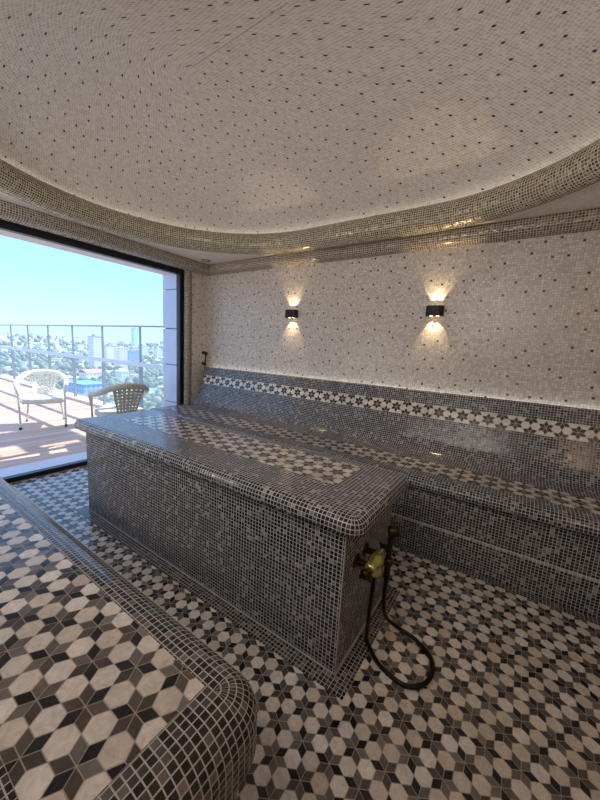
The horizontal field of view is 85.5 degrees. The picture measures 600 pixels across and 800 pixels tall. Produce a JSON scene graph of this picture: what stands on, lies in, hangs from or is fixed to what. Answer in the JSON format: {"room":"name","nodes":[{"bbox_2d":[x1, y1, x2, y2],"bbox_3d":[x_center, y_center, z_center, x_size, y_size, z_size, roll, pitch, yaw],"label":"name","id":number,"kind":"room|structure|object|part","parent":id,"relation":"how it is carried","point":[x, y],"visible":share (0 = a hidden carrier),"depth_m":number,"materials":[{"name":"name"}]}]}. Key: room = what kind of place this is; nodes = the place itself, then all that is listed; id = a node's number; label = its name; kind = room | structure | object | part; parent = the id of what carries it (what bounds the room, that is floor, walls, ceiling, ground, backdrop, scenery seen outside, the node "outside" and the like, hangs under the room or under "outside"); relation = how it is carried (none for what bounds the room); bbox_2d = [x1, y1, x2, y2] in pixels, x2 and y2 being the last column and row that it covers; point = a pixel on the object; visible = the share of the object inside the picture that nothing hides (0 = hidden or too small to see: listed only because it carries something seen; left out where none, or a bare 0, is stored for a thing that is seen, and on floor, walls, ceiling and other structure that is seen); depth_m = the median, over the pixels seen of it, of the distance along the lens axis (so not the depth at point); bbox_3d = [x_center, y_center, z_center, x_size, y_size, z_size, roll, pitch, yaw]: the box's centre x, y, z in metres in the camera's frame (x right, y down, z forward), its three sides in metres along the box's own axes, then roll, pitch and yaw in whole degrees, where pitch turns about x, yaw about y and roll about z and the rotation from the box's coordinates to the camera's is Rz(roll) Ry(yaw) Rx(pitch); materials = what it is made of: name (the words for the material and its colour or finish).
{"room":"spa","nodes":[
{"label":"spa","id":0,"kind":"room"},
{"bbox_2d":[0,379,98,468],"bbox_3d":[-9.946,0.411,3.366,11.990,0.270,12.280,9,10,33],"label":"floor","id":1,"kind":"structure","parent":0,"point":[45,436],"depth_m":4.65,"materials":[{"name":"brown wood"}]},
{"bbox_2d":[13,369,68,429],"bbox_3d":[-3.896,-0.037,4.937,0.649,0.821,0.634,-3,11,-35],"label":"chair","id":2,"kind":"object","parent":1,"relation":"on","point":[36,398],"visible":1,"depth_m":4.96,"materials":[{"name":"beige wicker"}]},
{"bbox_3d":[-3.952,0.165,4.572,0.029,0.521,0.041,-3,11,-35],"label":"leg","id":3,"kind":"part","parent":2,"relation":"part of","materials":[{"name":"silver metal"}]},
{"bbox_3d":[-4.205,0.153,5.020,0.135,0.387,0.025,8,10,30],"label":"leg","id":4,"kind":"part","parent":2,"relation":"part of","materials":[{"name":"silver metal"}]},
{"bbox_3d":[-3.865,-0.019,4.894,0.525,0.085,0.505,-3,11,-35],"label":"seat","id":5,"kind":"part","parent":2,"relation":"part of","materials":[{"name":"beige wicker"}]},
{"bbox_3d":[-4.011,-0.259,5.084,0.380,0.335,0.115,-3,11,-35],"label":"backrest","id":6,"kind":"part","parent":2,"relation":"part of","materials":[{"name":"beige wicker"}]},
{"bbox_3d":[-3.858,0.135,5.265,0.026,0.387,0.134,1,9,-11],"label":"leg","id":7,"kind":"part","parent":2,"relation":"part of","materials":[{"name":"silver metal"}]},
{"bbox_3d":[-3.521,0.143,4.875,0.029,0.521,0.041,-3,11,-35],"label":"leg","id":8,"kind":"part","parent":2,"relation":"part of","materials":[{"name":"silver metal"}]},
{"bbox_2d":[0,374,114,407],"bbox_3d":[-6.571,-0.310,8.276,11.980,0.050,0.240,9,10,33],"label":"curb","id":9,"kind":"structure","parent":1,"relation":"on","point":[79,398],"depth_m":7.23,"materials":[{"name":"beige stone"}]},
{"bbox_2d":[0,324,162,407],"bbox_3d":[-5.990,-1.006,7.757,10.572,1.545,0.090,9,10,33],"label":"glass railing","id":10,"kind":"object","parent":9,"relation":"on","point":[102,360],"visible":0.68,"depth_m":6.66,"materials":[{"name":"grey metal"}]},
{"bbox_3d":[-8.164,-1.339,9.224,0.044,1.520,0.050,9,10,33],"label":"post","id":11,"kind":"part","parent":10,"relation":"part of","materials":[{"name":"grey metal"}]},
{"bbox_3d":[-7.083,-1.169,8.504,0.044,1.520,0.050,9,10,33],"label":"post","id":12,"kind":"part","parent":10,"relation":"part of","materials":[{"name":"grey metal"}]},
{"bbox_3d":[-6.002,-0.998,7.785,0.044,1.520,0.050,9,10,33],"label":"post","id":13,"kind":"part","parent":10,"relation":"part of","materials":[{"name":"grey metal"}]},
{"bbox_3d":[-4.920,-0.827,7.065,0.044,1.520,0.050,9,10,33],"label":"post","id":14,"kind":"part","parent":10,"relation":"part of","materials":[{"name":"grey metal"}]},
{"bbox_3d":[-5.930,-1.756,7.649,10.550,0.025,0.060,9,10,33],"label":"rail","id":15,"kind":"part","parent":10,"relation":"part of","materials":[{"name":"grey metal"}]},
{"bbox_3d":[-5.991,-1.117,7.709,10.550,0.070,0.030,9,10,33],"label":"rail","id":16,"kind":"part","parent":10,"relation":"part of","materials":[{"name":"grey"}]},
{"bbox_3d":[-3.839,-0.657,6.345,0.044,1.520,0.050,9,10,33],"label":"post","id":17,"kind":"part","parent":10,"relation":"part of","materials":[{"name":"grey metal"}]},
{"bbox_3d":[-2.758,-0.486,5.626,0.044,1.520,0.050,9,10,33],"label":"post","id":18,"kind":"part","parent":10,"relation":"part of","materials":[{"name":"grey metal"}]},
{"bbox_2d":[88,383,148,416],"bbox_3d":[-2.323,0.158,4.240,0.634,0.821,0.649,11,12,41],"label":"chair","id":19,"kind":"object","parent":1,"relation":"on","point":[142,389],"visible":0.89,"depth_m":4.05,"materials":[{"name":"beige wicker"}]},
{"bbox_3d":[-2.364,0.160,4.278,0.505,0.085,0.525,11,12,41],"label":"seat","id":20,"kind":"part","parent":19,"relation":"part of","materials":[{"name":"white fabric"}]},
{"bbox_3d":[-2.151,0.001,4.067,0.115,0.335,0.380,11,12,41],"label":"backrest","id":21,"kind":"part","parent":19,"relation":"part of","materials":[{"name":"beige wicker"}]},
{"bbox_2d":[1,108,206,403],"bbox_3d":[-2.256,-0.873,2.902,0.060,3.400,3.500,9,10,33],"label":"wall","id":22,"kind":"structure","parent":0,"point":[198,281],"depth_m":4.24,"materials":[{"name":"beige tile"}]},
{"bbox_2d":[0,219,183,482],"bbox_3d":[-2.494,-0.395,3.084,0.432,2.255,2.942,9,10,33],"label":"window","id":23,"kind":"structure","parent":22,"relation":"in","point":[9,229],"depth_m":3.29,"materials":[{"name":"black metal"}]},
{"bbox_3d":[-2.586,0.688,3.263,0.345,0.052,2.930,9,10,33],"label":"sill","id":24,"kind":"part","parent":23,"relation":"part of","materials":[{"name":"white"}]},
{"bbox_2d":[0,199,207,275],"bbox_3d":[-2.139,-1.498,2.751,0.136,0.111,3.500,9,10,33],"label":"trim","id":25,"kind":"structure","parent":22,"relation":"attached to","point":[11,212],"depth_m":3.00,"materials":[{"name":"beige tile"}]},
{"bbox_2d":[184,270,190,404],"bbox_3d":[-1.438,-0.515,4.179,0.050,2.200,0.090,9,10,33],"label":"trim","id":26,"kind":"structure","parent":22,"relation":"attached to","point":[187,274],"depth_m":4.11,"materials":[{"name":"beige tile"}]},
{"bbox_2d":[163,270,183,406],"bbox_3d":[-1.606,-0.739,4.420,0.340,2.650,0.340,9,10,33],"label":"wall","id":27,"kind":"structure","parent":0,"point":[169,280],"depth_m":4.28,"materials":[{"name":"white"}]},
{"bbox_2d":[0,0,599,233],"bbox_3d":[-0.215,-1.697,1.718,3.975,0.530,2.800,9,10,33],"label":"ceiling","id":28,"kind":"structure","parent":0,"point":[321,112],"depth_m":2.00,"materials":[{"name":"beige tile"}]},
{"bbox_2d":[0,182,599,264],"bbox_3d":[-0.318,-1.265,1.534,4.580,0.001,3.500,9,10,33],"label":"ceiling","id":29,"kind":"structure","parent":0,"point":[588,197],"depth_m":2.33,"materials":[{"name":"beige tile"}]},
{"bbox_2d":[9,465,599,799],"bbox_3d":[-0.450,1.063,1.888,4.780,0.122,3.700,9,10,33],"label":"floor","id":30,"kind":"structure","parent":0,"point":[509,709],"depth_m":1.30,"materials":[{"name":"tile"}]},
{"bbox_2d":[0,477,256,799],"bbox_3d":[-1.676,0.762,1.221,3.164,0.541,1.075,9,10,33],"label":"bench","id":31,"kind":"object","parent":30,"relation":"on","point":[105,695],"visible":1,"depth_m":0.72,"materials":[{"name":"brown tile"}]},
{"bbox_2d":[74,410,408,675],"bbox_3d":[-0.586,0.606,2.120,2.343,0.701,0.661,9,10,33],"label":"slab","id":32,"kind":"object","parent":30,"relation":"on","point":[275,530],"visible":1,"depth_m":1.61,"materials":[{"name":"tile"}]},
{"bbox_2d":[353,525,434,689],"bbox_3d":[0.414,0.839,1.366,0.334,0.571,0.330,9,10,33],"label":"mixer tap","id":33,"kind":"object","parent":32,"relation":"attached to","point":[371,568],"visible":1,"depth_m":1.38,"materials":[{"name":"gold metal"}]},
{"bbox_3d":[0.262,0.684,1.281,0.055,0.055,0.048,9,10,33],"label":"cross handle","id":34,"kind":"part","parent":33,"relation":"part of","materials":[{"name":"brown metal"}]},
{"bbox_3d":[0.373,0.665,1.443,0.055,0.055,0.048,9,10,33],"label":"cross handle","id":35,"kind":"part","parent":33,"relation":"part of","materials":[{"name":"brown metal"}]},
{"bbox_2d":[150,367,599,618],"bbox_3d":[0.338,0.379,2.892,4.554,1.019,0.833,9,10,33],"label":"bench","id":36,"kind":"object","parent":30,"relation":"on","point":[507,492],"visible":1,"depth_m":2.27,"materials":[{"name":"tile"}]},
{"bbox_3d":[0.240,0.412,2.751,4.554,0.076,0.485,9,10,33],"label":"seat","id":37,"kind":"part","parent":36,"relation":"part of","materials":[{"name":"tile"}]},
{"bbox_3d":[0.519,0.100,3.029,4.479,0.489,0.353,9,10,33],"label":"backrest","id":38,"kind":"part","parent":36,"relation":"part of","materials":[{"name":"tile"}]},
{"bbox_2d":[206,101,599,409],"bbox_3d":[0.587,-0.762,3.223,5.110,3.400,0.200,9,10,33],"label":"wall","id":39,"kind":"structure","parent":0,"point":[520,321],"depth_m":2.73,"materials":[{"name":"beige tile"}]},
{"bbox_2d":[202,351,207,370],"bbox_3d":[-1.285,-0.322,4.370,0.074,0.662,0.044,9,10,33],"label":"shower","id":40,"kind":"object","parent":39,"relation":"attached to","point":[203,352],"visible":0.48,"depth_m":4.33,"materials":[{"name":"brown metal"}]},
{"bbox_2d":[285,309,297,317],"bbox_3d":[-0.096,-0.929,3.503,0.132,0.084,0.075,9,10,33],"label":"wall sconce","id":41,"kind":"object","parent":39,"relation":"attached to","point":[289,313],"visible":1,"depth_m":3.47,"materials":[{"name":"black metal"}]},
{"bbox_2d":[0,138,599,254],"bbox_3d":[-0.234,-1.366,1.768,4.064,0.190,2.889,9,10,33],"label":"trim","id":42,"kind":"structure","parent":39,"relation":"attached to","point":[579,170],"depth_m":2.56,"materials":[{"name":"beige tile"}]},
{"bbox_2d":[206,207,599,275],"bbox_3d":[0.645,-1.367,2.939,4.560,0.115,0.088,9,10,33],"label":"trim","id":43,"kind":"structure","parent":39,"relation":"attached to","point":[586,220],"depth_m":2.60,"materials":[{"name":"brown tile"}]},
{"bbox_2d":[425,305,444,316],"bbox_3d":[1.117,-0.738,2.696,0.132,0.084,0.075,9,10,33],"label":"wall sconce","id":44,"kind":"object","parent":39,"relation":"attached to","point":[431,310],"visible":1,"depth_m":2.66,"materials":[{"name":"black metal"}]},
{"label":"outside","id":45,"kind":"structure","parent":0,"visible":0},
{"bbox_2d":[0,332,163,404],"bbox_3d":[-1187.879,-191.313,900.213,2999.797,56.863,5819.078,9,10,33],"label":"hills","id":46,"kind":"structure","parent":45,"point":[151,390],"depth_m":585.82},
{"bbox_2d":[37,344,45,350],"bbox_3d":[-597.753,-120.709,751.917,12.600,14.511,10.569,7,9,22],"label":"apartment block","id":47,"kind":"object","parent":46,"relation":"on","point":[39,346],"visible":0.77,"depth_m":748.17,"materials":[{"name":"grey"}]},
{"bbox_2d":[53,345,61,349],"bbox_3d":[-604.465,-130.108,809.115,14.381,11.998,12.687,7,9,24],"label":"house","id":48,"kind":"structure","parent":46,"relation":"on","point":[54,346],"depth_m":805.42,"materials":[{"name":"grey"}]},
{"bbox_2d":[55,348,66,352],"bbox_3d":[-519.591,-105.749,707.166,14.600,11.500,17.473,7,10,25],"label":"apartment block","id":49,"kind":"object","parent":46,"relation":"on","point":[60,350],"visible":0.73,"depth_m":701.13,"materials":[{"name":"white"}]},
{"bbox_2d":[75,343,83,350],"bbox_3d":[-535.782,-126.829,790.138,12.600,24.947,13.183,8,10,27],"label":"apartment block","id":50,"kind":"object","parent":46,"relation":"on","point":[79,346],"visible":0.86,"depth_m":785.61,"materials":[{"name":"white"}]},
{"bbox_2d":[0,331,165,409],"bbox_3d":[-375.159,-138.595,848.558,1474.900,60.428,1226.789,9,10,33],"label":"tree cover","id":51,"kind":"object","parent":46,"relation":"on","point":[152,400],"visible":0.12,"depth_m":398.62,"materials":[{"name":"green plant"}]},
{"bbox_2d":[63,380,108,396],"bbox_3d":[-151.596,-8.021,230.320,24.600,9.135,17.115,8,10,27],"label":"hall","id":52,"kind":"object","parent":46,"relation":"on","point":[83,386],"visible":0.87,"depth_m":223.60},
{"bbox_2d":[79,369,101,378],"bbox_3d":[-208.643,-25.924,326.271,14.800,10.128,18.985,8,10,28],"label":"hall","id":53,"kind":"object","parent":46,"relation":"on","point":[90,373],"visible":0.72,"depth_m":320.38,"materials":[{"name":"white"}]},
{"bbox_2d":[87,334,101,368],"bbox_3d":[-281.333,-66.226,446.453,13.600,47.338,12.516,8,10,29],"label":"apartment tower","id":54,"kind":"structure","parent":46,"relation":"on","point":[94,341],"depth_m":441.77,"materials":[{"name":"grey"}]},
{"bbox_2d":[104,344,116,362],"bbox_3d":[-323.369,-78.758,552.633,14.600,32.052,18.971,8,10,30],"label":"apartment tower","id":55,"kind":"structure","parent":46,"relation":"on","point":[109,348],"depth_m":545.24,"materials":[{"name":"grey"}]},
{"bbox_2d":[114,346,127,368],"bbox_3d":[-259.939,-61.752,471.484,14.600,33.648,12.524,9,10,32],"label":"apartment tower","id":56,"kind":"structure","parent":46,"relation":"on","point":[120,353],"depth_m":467.17,"materials":[{"name":"white"}]},
{"bbox_2d":[115,370,129,380],"bbox_3d":[-181.729,-25.079,332.303,12.600,9.829,8.537,9,10,32],"label":"house","id":57,"kind":"structure","parent":46,"relation":"on","point":[122,374],"depth_m":328.81,"materials":[{"name":"white"}]},
{"bbox_2d":[127,349,138,361],"bbox_3d":[-302.569,-78.930,586.180,15.600,24.726,20.842,9,10,33],"label":"apartment block","id":58,"kind":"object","parent":46,"relation":"on","point":[133,354],"visible":0.63,"depth_m":580.97,"materials":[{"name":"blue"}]},
{"bbox_2d":[128,374,138,378],"bbox_3d":[-167.980,-22.418,329.526,10.600,6.697,6.717,9,10,34],"label":"house","id":59,"kind":"structure","parent":46,"relation":"on","point":[132,376],"depth_m":326.85,"materials":[{"name":"grey"}]},
{"bbox_2d":[131,328,137,345],"bbox_3d":[-543.617,-200.795,1068.596,16.600,72.445,14.820,9,10,34],"label":"apartment tower","id":60,"kind":"structure","parent":46,"relation":"on","point":[134,332],"depth_m":1062.59,"materials":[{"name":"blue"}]},
{"bbox_2d":[142,345,148,355],"bbox_3d":[-393.330,-123.963,819.693,12.600,30.840,16.924,9,11,35],"label":"apartment tower","id":61,"kind":"structure","parent":46,"relation":"on","point":[145,350],"depth_m":815.91,"materials":[{"name":"white"}]},
{"bbox_2d":[154,348,162,357],"bbox_3d":[-357.406,-118.940,820.073,12.600,25.778,15.836,10,11,37],"label":"apartment block","id":62,"kind":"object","parent":46,"relation":"on","point":[158,352],"visible":0.86,"depth_m":815.81,"materials":[{"name":"white"}]}
]}

